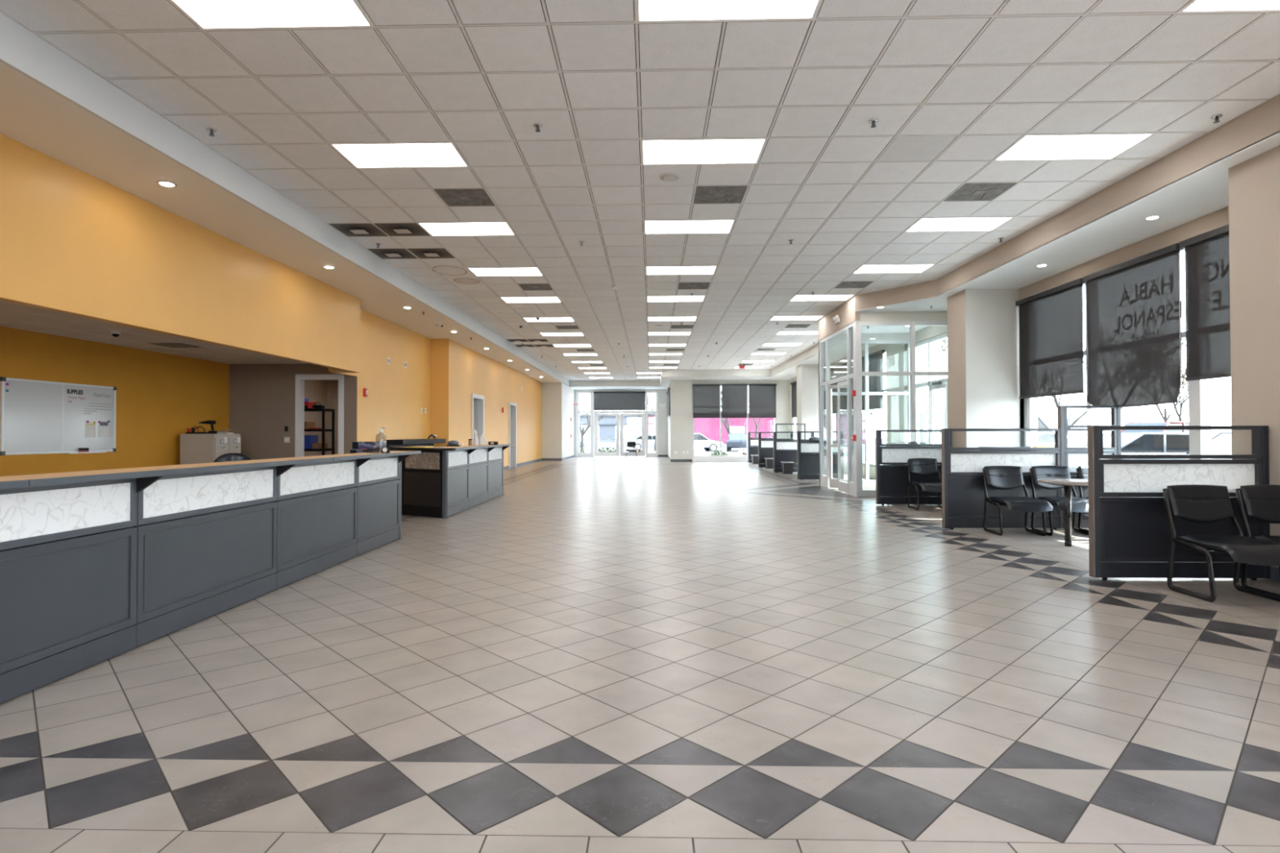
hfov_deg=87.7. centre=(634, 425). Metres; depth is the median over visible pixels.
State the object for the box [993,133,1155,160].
recessed light
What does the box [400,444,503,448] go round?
countertop
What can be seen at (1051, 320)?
roller shade
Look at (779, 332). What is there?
recessed light
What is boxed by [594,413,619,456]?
door
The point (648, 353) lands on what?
recessed light
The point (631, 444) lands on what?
chair
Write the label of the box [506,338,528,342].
ceiling vent
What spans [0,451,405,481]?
countertop
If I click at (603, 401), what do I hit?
roller shade
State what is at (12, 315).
ceiling
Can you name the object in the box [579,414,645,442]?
warehouse
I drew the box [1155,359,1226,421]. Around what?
bare tree
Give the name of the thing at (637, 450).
shrub
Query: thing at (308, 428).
folder
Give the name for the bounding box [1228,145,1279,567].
column
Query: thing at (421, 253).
ceiling vent
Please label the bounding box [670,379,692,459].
wall pier
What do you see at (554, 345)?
recessed light
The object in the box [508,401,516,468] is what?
door
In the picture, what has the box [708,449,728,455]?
shrub
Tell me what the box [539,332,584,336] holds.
recessed light
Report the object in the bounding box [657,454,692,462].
baseboard
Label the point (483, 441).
pack
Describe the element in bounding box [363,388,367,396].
fire alarm strobe
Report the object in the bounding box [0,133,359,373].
wall
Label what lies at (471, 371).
wall
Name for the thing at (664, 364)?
ceiling vent
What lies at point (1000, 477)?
chair
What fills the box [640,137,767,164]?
recessed light
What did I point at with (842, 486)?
door
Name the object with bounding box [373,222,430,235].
ceiling vent
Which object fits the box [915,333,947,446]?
window
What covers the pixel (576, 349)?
ceiling vent
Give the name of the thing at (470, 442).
jar
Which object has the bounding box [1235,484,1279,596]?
chair
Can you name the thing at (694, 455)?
ground
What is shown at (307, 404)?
toolbox
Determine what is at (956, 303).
wall
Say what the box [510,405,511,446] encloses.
wall
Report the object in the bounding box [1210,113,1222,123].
sprinkler
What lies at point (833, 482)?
door
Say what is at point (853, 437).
station
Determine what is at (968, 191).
ceiling vent
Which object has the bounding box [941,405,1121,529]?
wall
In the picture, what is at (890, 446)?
desk
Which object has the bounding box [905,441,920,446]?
desk phone
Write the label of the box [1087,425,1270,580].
wall
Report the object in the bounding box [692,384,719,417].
roller shade
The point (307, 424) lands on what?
cardboard box
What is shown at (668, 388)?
roller shade
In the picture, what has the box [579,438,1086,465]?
ground
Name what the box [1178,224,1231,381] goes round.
roller shade
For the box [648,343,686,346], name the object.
recessed light
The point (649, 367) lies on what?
recessed light
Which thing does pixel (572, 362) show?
recessed light
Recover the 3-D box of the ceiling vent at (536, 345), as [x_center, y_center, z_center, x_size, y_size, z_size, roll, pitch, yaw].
[-2.909,-2.573,21.444,0.590,0.038,0.590,0,-1,1]
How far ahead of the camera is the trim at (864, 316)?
13.80 m
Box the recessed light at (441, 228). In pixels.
[417,222,515,235]
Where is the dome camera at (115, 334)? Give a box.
[110,330,120,337]
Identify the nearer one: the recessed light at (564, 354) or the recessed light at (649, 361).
the recessed light at (564, 354)
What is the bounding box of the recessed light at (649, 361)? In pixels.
[648,360,679,362]
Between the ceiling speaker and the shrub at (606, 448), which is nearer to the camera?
the ceiling speaker
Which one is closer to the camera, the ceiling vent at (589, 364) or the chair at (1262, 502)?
the chair at (1262, 502)
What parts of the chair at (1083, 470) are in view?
backrest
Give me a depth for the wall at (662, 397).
37.69 m
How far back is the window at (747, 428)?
31.11 m
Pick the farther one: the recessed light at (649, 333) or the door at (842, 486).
the recessed light at (649, 333)
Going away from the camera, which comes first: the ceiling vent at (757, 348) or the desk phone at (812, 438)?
the desk phone at (812, 438)
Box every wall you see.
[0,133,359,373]
[0,325,327,476]
[229,363,357,459]
[326,380,337,455]
[329,308,431,451]
[430,338,449,447]
[449,339,542,466]
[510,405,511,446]
[561,382,573,457]
[573,389,667,457]
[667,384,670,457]
[691,379,788,457]
[747,431,758,462]
[758,431,792,467]
[773,431,813,472]
[788,343,907,479]
[796,364,826,440]
[796,431,844,479]
[875,430,951,505]
[915,325,946,343]
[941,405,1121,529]
[946,288,966,447]
[965,288,1024,447]
[1018,206,1228,446]
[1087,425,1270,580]
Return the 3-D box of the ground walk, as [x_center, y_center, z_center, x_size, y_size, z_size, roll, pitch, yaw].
[7.911,1.610,19.786,1.000,0.090,80.000,0,-1,1]
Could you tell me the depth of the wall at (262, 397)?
13.28 m
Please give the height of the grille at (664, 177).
0.006 m
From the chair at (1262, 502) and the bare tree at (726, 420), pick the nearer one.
the chair at (1262, 502)
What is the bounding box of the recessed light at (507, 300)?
[499,297,561,302]
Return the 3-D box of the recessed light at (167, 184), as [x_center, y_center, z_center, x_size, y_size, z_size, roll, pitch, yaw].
[-4.705,-2.432,6.702,0.170,0.012,0.168,0,-1,1]
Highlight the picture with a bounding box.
[99,422,108,426]
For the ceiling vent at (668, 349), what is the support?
in the ceiling at (950, 86)
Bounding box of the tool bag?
[311,402,324,408]
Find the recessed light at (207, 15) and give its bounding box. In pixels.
[168,0,374,30]
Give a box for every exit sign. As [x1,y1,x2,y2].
[573,402,578,406]
[738,364,745,368]
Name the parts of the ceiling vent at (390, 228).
plate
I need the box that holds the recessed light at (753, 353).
[750,352,786,355]
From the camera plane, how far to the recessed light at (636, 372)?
31.15 m
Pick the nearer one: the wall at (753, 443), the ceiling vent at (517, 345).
the ceiling vent at (517, 345)
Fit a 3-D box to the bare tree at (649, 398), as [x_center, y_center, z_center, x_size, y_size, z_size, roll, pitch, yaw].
[2.150,-1.238,56.054,5.908,6.702,3.875,0,-1,29]
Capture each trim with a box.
[0,12,568,386]
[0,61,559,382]
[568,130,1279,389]
[568,368,770,386]
[770,343,835,376]
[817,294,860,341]
[830,311,946,340]
[855,93,1279,311]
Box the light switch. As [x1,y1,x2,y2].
[284,436,289,442]
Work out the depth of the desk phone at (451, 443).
11.56 m
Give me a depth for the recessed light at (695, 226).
9.14 m
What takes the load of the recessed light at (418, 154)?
in the ceiling at (950, 86)
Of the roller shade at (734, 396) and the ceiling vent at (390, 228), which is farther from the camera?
the roller shade at (734, 396)
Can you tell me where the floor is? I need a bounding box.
[0,457,1279,852]
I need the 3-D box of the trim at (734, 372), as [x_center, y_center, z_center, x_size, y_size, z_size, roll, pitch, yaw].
[1.297,-2.321,32.431,3.758,0.370,10.672,0,-1,-38]
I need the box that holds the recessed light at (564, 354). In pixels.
[562,353,598,355]
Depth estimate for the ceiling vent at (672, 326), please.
17.59 m
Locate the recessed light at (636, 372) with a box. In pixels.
[635,372,661,373]
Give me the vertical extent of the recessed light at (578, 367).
0.034 m
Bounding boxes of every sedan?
[579,440,586,448]
[626,433,655,449]
[693,433,724,451]
[726,433,746,451]
[1080,432,1189,459]
[1155,431,1231,459]
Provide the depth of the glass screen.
23.15 m
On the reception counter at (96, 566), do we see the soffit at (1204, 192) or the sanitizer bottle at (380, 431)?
the sanitizer bottle at (380, 431)
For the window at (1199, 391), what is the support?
in the wall at (1220, 218)
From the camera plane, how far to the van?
20.50 m
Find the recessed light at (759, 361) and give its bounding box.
[741,360,774,362]
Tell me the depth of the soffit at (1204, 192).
8.62 m
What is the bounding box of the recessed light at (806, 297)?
[789,294,854,301]
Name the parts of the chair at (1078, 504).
frame, backrest, seat, frame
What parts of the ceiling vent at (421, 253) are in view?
plate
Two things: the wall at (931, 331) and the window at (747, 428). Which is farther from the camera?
the window at (747, 428)
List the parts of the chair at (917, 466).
frame, backrest, seat, frame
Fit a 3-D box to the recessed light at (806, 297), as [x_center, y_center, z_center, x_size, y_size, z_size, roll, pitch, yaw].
[3.912,-2.694,13.953,1.219,0.034,0.610,0,-1,1]
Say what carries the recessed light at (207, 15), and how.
in the ceiling at (950, 86)
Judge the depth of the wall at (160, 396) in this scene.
10.85 m
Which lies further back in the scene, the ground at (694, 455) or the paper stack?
the ground at (694, 455)
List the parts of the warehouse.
loading door, loading door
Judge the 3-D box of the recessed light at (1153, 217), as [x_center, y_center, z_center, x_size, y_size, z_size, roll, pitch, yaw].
[6.057,-2.435,7.787,0.170,0.012,0.168,0,-1,1]
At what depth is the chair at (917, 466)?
11.72 m
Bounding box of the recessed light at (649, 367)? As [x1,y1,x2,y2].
[648,367,677,368]
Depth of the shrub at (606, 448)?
42.93 m
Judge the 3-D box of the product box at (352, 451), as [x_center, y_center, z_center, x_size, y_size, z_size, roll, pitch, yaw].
[-3.782,0.385,9.345,0.340,0.115,0.202,0,-1,-3]
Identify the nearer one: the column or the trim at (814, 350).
the column
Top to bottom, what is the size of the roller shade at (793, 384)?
1.570 m
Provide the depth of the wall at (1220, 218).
8.87 m
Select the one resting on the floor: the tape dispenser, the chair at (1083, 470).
the chair at (1083, 470)
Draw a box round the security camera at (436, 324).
[435,322,443,327]
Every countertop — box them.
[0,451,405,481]
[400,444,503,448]
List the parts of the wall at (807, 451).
post, post, acrylic panel, glass frame, acrylic frame, kick plate, panel, post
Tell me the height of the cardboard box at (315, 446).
0.120 m
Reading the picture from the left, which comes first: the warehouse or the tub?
the tub
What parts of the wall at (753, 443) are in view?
post, post, panel, acrylic panel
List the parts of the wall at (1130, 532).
post, post, acrylic panel, glass frame, acrylic frame, panel, kick plate, post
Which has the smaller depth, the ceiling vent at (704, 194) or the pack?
the ceiling vent at (704, 194)
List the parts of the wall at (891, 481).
post, post, glass frame, kick plate, panel, acrylic frame, acrylic panel, post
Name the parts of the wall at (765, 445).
post, post, kick plate, panel, acrylic frame, acrylic panel, glass frame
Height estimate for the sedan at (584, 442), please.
1.460 m
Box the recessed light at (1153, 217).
[1146,216,1158,219]
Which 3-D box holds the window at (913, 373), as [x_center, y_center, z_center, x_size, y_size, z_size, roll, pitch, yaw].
[5.719,-0.351,13.813,2.310,3.635,0.100,0,-1,1]
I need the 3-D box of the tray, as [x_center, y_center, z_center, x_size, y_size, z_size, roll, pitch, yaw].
[-8.125,0.398,9.872,0.070,0.015,0.630,0,-1,1]
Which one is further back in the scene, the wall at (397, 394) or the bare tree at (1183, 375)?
the bare tree at (1183, 375)
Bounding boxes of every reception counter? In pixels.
[0,450,421,703]
[387,444,514,518]
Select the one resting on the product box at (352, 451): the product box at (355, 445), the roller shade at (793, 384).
the product box at (355, 445)
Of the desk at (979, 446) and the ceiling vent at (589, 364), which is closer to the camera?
the desk at (979, 446)
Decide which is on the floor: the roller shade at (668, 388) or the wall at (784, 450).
the wall at (784, 450)
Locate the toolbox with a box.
[304,401,315,408]
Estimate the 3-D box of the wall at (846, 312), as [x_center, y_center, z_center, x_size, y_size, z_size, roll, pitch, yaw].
[4.637,-2.433,15.246,0.100,0.568,3.060,0,-1,1]
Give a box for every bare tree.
[579,399,607,451]
[635,393,655,450]
[719,391,730,436]
[747,400,760,438]
[1051,395,1086,434]
[1083,328,1186,419]
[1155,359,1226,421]
[1172,354,1216,421]
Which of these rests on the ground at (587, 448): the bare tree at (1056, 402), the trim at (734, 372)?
the bare tree at (1056, 402)
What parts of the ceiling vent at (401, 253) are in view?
plate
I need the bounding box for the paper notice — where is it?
[84,420,95,437]
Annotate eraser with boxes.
[78,448,88,452]
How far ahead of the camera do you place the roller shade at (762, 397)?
30.99 m
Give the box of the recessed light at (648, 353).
[648,353,683,355]
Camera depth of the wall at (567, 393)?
35.00 m
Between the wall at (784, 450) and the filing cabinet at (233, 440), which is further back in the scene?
the wall at (784, 450)
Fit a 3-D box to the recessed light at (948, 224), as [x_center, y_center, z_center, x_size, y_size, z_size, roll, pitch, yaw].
[4.396,-2.754,9.062,1.219,0.034,0.610,0,-1,1]
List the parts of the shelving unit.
shelf, shelf, shelf, post, post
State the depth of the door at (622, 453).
37.74 m
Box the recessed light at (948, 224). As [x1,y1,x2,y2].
[904,217,1014,231]
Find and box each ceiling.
[0,0,1279,380]
[0,300,305,364]
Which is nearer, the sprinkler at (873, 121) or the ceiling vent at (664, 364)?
the sprinkler at (873, 121)
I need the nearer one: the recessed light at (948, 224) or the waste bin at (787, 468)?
the recessed light at (948, 224)
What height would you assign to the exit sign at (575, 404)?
0.220 m
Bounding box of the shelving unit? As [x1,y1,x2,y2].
[304,408,334,455]
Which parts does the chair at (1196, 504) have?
frame, backrest, seat, frame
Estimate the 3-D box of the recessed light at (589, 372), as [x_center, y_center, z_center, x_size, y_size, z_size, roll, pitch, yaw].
[-1.746,-2.480,31.171,1.219,0.034,0.610,0,-1,1]
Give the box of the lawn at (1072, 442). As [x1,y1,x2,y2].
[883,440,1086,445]
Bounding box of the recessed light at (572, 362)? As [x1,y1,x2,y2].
[570,360,602,363]
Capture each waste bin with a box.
[751,454,758,464]
[764,457,773,468]
[780,462,794,474]
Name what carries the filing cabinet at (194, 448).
on the floor
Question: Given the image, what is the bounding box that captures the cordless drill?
[198,420,217,434]
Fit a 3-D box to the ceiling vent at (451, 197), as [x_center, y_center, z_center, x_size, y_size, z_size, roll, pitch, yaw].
[-2.033,-2.744,8.007,0.590,0.019,0.590,0,-1,1]
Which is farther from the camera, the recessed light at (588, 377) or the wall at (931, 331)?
the recessed light at (588, 377)
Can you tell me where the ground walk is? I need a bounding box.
[731,448,746,453]
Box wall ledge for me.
[692,457,748,462]
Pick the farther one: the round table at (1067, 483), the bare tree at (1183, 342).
the bare tree at (1183, 342)
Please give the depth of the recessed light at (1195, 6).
4.45 m
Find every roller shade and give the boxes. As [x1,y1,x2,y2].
[593,391,645,410]
[666,387,670,417]
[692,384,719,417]
[720,383,747,417]
[747,383,777,417]
[790,381,796,417]
[1015,278,1086,399]
[1083,243,1183,407]
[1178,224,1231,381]
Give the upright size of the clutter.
0.119 m
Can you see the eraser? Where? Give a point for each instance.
(81, 450)
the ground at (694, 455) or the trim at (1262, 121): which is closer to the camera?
the trim at (1262, 121)
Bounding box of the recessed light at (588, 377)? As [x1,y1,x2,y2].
[588,377,613,377]
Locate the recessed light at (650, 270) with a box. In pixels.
[645,266,717,275]
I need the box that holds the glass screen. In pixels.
[775,423,805,468]
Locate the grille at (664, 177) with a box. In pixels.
[661,174,678,181]
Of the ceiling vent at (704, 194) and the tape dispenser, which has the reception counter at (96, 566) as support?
the tape dispenser
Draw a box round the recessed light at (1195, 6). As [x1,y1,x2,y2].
[1177,0,1279,13]
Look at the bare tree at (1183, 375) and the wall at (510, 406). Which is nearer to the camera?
the wall at (510, 406)
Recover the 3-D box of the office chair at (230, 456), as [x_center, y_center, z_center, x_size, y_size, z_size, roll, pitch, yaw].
[-5.205,0.892,8.744,0.565,1.061,0.609,0,-1,-39]
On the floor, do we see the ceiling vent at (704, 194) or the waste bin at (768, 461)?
the waste bin at (768, 461)
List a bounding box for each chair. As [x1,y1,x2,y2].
[213,453,252,462]
[626,441,636,457]
[907,457,942,510]
[982,465,1053,536]
[1029,465,1088,536]
[1075,466,1088,531]
[1162,484,1279,602]
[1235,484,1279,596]
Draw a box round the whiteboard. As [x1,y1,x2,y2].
[0,377,116,455]
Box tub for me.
[304,435,318,448]
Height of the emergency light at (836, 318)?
0.170 m
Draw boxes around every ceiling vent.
[146,342,204,347]
[328,223,387,236]
[368,248,417,258]
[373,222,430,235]
[406,248,454,258]
[433,188,494,206]
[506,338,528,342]
[515,344,535,346]
[518,283,552,290]
[526,338,548,342]
[533,344,554,346]
[555,325,579,328]
[576,349,594,351]
[589,364,604,365]
[663,364,678,365]
[666,348,684,351]
[671,324,693,328]
[677,282,710,288]
[693,185,747,204]
[756,348,775,350]
[784,324,810,328]
[834,281,872,288]
[943,182,1017,200]
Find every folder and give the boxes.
[308,427,321,429]
[409,445,433,447]
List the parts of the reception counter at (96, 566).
edge trim, acrylic panel, kick plate, frame, panel, edge trim, panel, kick plate, frame, acrylic panel, frame, panel, kick plate, acrylic panel, edge trim, kick plate, frame, acrylic panel, panel, post, edge trim, edge trim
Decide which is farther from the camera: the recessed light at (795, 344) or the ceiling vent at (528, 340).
the recessed light at (795, 344)
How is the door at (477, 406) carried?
in the wall
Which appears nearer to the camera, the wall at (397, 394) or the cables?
the cables
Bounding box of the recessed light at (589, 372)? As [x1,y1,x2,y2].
[584,372,610,373]
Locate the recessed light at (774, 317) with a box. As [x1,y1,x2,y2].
[768,315,823,320]
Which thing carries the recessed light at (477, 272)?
in the ceiling at (950, 86)
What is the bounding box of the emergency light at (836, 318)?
[831,315,839,324]
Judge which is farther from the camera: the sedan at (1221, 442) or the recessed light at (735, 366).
the recessed light at (735, 366)
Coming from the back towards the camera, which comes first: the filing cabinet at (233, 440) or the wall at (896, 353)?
the wall at (896, 353)
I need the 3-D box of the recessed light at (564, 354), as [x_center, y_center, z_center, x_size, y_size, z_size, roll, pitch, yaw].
[-1.933,-2.567,23.858,1.219,0.034,0.610,0,-1,1]
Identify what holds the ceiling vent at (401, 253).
in the ceiling at (950, 86)
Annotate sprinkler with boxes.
[206,127,217,136]
[533,123,542,132]
[868,118,878,127]
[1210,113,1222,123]
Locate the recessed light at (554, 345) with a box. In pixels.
[552,344,591,346]
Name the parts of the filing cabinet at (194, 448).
drawer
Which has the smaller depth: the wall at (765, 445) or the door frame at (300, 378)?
the door frame at (300, 378)
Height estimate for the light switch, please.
0.116 m
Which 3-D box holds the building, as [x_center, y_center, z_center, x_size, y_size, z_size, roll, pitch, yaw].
[17.247,0.421,97.468,30.900,4.300,12.250,0,-1,1]
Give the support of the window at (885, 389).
in the wall at (896, 353)
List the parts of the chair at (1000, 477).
frame, backrest, seat, frame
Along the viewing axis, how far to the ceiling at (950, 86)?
5.99 m
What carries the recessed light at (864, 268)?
in the ceiling at (950, 86)
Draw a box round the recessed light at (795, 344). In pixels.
[761,342,803,346]
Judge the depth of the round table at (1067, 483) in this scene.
7.70 m
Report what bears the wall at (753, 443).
on the floor
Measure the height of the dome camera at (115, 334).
0.080 m
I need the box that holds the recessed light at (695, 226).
[644,219,735,234]
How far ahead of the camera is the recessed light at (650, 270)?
11.61 m
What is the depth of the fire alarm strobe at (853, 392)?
13.71 m
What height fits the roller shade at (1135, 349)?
1.945 m
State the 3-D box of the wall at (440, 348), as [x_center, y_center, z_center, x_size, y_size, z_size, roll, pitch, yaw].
[-5.220,-0.403,17.705,0.600,3.865,0.120,0,-1,1]
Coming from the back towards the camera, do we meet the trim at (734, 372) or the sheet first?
the trim at (734, 372)
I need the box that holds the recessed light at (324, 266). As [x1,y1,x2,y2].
[322,265,334,268]
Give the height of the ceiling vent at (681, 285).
0.019 m
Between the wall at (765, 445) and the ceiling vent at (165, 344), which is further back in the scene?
the wall at (765, 445)
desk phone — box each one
[446,440,463,446]
[808,436,818,440]
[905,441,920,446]
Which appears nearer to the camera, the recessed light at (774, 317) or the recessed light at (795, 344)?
the recessed light at (774, 317)
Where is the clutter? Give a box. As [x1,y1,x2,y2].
[427,434,437,438]
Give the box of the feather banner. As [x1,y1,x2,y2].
[1169,408,1174,421]
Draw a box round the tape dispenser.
[381,447,390,453]
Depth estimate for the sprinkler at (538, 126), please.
6.12 m
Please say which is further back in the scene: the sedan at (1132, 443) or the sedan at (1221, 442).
the sedan at (1132, 443)
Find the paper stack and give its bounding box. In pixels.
[217,429,234,434]
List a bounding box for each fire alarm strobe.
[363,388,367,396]
[851,390,855,396]
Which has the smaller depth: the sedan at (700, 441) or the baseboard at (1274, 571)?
the baseboard at (1274, 571)
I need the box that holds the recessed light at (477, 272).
[466,266,543,276]
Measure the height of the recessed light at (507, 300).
0.034 m
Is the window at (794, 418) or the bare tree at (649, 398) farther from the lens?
the bare tree at (649, 398)
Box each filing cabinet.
[179,434,227,464]
[227,434,240,453]
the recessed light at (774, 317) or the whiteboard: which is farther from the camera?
the recessed light at (774, 317)
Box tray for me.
[65,451,106,453]
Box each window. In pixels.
[576,391,657,457]
[693,384,775,457]
[793,417,796,439]
[818,340,910,485]
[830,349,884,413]
[832,349,886,466]
[853,320,947,497]
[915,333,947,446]
[1023,248,1211,454]
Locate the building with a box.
[648,412,872,444]
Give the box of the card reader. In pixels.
[488,441,497,444]
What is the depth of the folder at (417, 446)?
10.83 m
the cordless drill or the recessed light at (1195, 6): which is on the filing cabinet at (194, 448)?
the cordless drill
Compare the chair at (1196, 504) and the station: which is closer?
the chair at (1196, 504)
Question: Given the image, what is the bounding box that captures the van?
[919,412,1077,465]
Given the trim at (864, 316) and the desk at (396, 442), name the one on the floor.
the desk at (396, 442)
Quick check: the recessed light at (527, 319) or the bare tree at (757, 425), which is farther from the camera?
the bare tree at (757, 425)
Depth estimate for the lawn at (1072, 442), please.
94.06 m
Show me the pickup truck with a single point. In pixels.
(1165, 423)
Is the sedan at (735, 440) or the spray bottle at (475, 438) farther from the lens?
the sedan at (735, 440)
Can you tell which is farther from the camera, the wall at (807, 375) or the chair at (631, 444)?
the chair at (631, 444)
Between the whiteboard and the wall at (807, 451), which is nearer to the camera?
the whiteboard
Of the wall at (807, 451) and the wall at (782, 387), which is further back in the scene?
the wall at (782, 387)
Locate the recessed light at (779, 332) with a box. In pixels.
[775,331,817,334]
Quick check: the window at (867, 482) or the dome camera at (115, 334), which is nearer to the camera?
the dome camera at (115, 334)
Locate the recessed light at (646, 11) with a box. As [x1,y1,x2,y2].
[635,0,822,22]
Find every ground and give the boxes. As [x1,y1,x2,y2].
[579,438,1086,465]
[594,454,742,457]
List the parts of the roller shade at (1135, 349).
pull chain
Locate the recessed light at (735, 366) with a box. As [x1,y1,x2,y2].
[733,366,764,368]
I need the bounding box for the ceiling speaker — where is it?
[658,173,679,181]
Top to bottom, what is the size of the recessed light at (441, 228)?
0.034 m
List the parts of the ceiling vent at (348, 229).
plate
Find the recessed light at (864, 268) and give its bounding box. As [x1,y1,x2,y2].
[852,264,934,273]
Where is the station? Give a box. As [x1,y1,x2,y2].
[851,435,856,440]
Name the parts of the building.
door panel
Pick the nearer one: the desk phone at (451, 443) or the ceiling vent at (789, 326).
the desk phone at (451, 443)
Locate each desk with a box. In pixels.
[386,438,445,450]
[889,445,905,465]
[978,446,1088,450]
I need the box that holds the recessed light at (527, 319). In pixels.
[522,317,574,321]
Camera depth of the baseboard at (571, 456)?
32.01 m
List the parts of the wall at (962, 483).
post, post, acrylic panel, glass frame, acrylic frame, panel, kick plate, post, post, panel, kick plate, acrylic panel, glass frame, glass frame, acrylic frame, post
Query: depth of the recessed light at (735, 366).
28.39 m
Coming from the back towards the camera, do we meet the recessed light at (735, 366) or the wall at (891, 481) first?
the recessed light at (735, 366)
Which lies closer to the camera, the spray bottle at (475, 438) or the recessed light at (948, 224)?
the recessed light at (948, 224)
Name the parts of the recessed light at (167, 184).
bulb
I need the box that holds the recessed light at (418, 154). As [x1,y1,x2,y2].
[328,142,469,168]
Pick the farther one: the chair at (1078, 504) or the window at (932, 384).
the window at (932, 384)
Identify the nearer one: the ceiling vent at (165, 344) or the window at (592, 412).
the ceiling vent at (165, 344)
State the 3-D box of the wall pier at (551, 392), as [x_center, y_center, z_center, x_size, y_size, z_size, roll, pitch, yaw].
[-4.102,-0.225,32.681,1.070,3.865,0.120,0,-1,1]
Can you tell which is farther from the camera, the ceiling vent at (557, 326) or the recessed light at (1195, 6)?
the ceiling vent at (557, 326)
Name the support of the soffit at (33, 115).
attached to the wall at (73, 242)
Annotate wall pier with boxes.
[542,382,561,457]
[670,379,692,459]
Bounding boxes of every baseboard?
[503,454,573,470]
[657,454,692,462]
[796,467,1279,582]
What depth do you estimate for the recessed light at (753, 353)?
23.75 m
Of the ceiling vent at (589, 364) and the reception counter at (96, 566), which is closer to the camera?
the reception counter at (96, 566)
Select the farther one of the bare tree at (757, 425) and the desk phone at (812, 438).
the bare tree at (757, 425)
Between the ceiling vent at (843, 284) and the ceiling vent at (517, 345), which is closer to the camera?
the ceiling vent at (843, 284)
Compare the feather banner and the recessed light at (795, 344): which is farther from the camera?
the feather banner
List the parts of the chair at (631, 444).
seat, backrest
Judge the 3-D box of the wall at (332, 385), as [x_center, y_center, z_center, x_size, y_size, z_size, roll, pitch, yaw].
[-6.759,0.077,17.329,2.460,2.900,0.100,0,-1,1]
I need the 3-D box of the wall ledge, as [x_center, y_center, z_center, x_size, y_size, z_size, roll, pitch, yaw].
[4.667,1.557,31.005,3.940,0.235,0.140,0,-1,1]
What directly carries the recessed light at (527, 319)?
in the ceiling at (950, 86)
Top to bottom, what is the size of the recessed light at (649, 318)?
0.034 m
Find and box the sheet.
[98,421,109,437]
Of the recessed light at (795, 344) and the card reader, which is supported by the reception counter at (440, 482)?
the card reader
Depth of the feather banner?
39.06 m
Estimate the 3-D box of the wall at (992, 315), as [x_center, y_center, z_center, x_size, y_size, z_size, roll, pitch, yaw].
[6.306,-0.473,11.944,1.040,3.834,0.710,0,-1,1]
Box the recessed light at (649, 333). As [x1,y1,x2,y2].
[648,332,691,335]
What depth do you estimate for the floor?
3.26 m
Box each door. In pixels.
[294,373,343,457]
[471,393,484,444]
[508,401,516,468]
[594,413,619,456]
[619,413,645,456]
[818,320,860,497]
[829,384,853,488]
[837,380,847,493]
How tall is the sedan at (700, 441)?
1.460 m
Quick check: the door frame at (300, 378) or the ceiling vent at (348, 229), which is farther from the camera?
the door frame at (300, 378)
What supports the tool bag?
on the shelving unit
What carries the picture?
on the sheet
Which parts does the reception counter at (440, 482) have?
edge trim, raised panel, acrylic panel, panel, post, frame, panel, kick plate, acrylic panel, edge trim, frame, acrylic panel, panel, kick plate, edge trim, frame, acrylic panel, panel, kick plate, post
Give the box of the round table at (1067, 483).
[1036,478,1088,546]
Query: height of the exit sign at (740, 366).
0.170 m
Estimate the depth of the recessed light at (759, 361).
26.16 m
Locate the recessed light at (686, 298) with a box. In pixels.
[646,295,705,302]
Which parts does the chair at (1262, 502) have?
backrest, seat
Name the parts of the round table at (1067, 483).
leg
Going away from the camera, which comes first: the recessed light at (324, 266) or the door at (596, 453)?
the recessed light at (324, 266)
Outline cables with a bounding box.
[186,426,208,434]
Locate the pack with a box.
[479,434,488,444]
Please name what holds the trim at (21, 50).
attached to the wall at (567, 393)
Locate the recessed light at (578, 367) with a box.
[577,367,607,368]
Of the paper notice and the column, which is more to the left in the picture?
the paper notice
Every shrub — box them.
[597,445,616,452]
[628,448,641,452]
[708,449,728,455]
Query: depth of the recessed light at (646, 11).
4.47 m
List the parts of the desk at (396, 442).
panel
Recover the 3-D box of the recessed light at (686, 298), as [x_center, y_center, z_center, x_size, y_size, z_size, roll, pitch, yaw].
[0.865,-2.689,14.031,1.219,0.034,0.610,0,-1,1]
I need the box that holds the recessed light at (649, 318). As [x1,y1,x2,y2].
[647,316,697,320]
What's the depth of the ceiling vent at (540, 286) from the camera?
12.88 m
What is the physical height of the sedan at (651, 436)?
1.460 m
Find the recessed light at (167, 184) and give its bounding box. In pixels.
[156,180,177,186]
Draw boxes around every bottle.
[377,426,386,452]
[473,429,478,445]
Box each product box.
[350,448,379,453]
[351,441,386,448]
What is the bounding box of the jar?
[468,439,472,445]
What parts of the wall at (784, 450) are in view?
post, post, acrylic frame, kick plate, panel, acrylic panel, glass frame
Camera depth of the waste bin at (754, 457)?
28.58 m
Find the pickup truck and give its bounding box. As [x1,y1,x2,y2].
[1120,421,1189,432]
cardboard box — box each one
[304,422,315,429]
[312,443,327,448]
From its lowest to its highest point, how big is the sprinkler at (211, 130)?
0.055 m
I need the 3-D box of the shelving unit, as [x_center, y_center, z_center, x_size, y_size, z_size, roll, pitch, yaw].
[-7.144,0.563,14.382,1.120,1.860,0.500,0,-1,1]

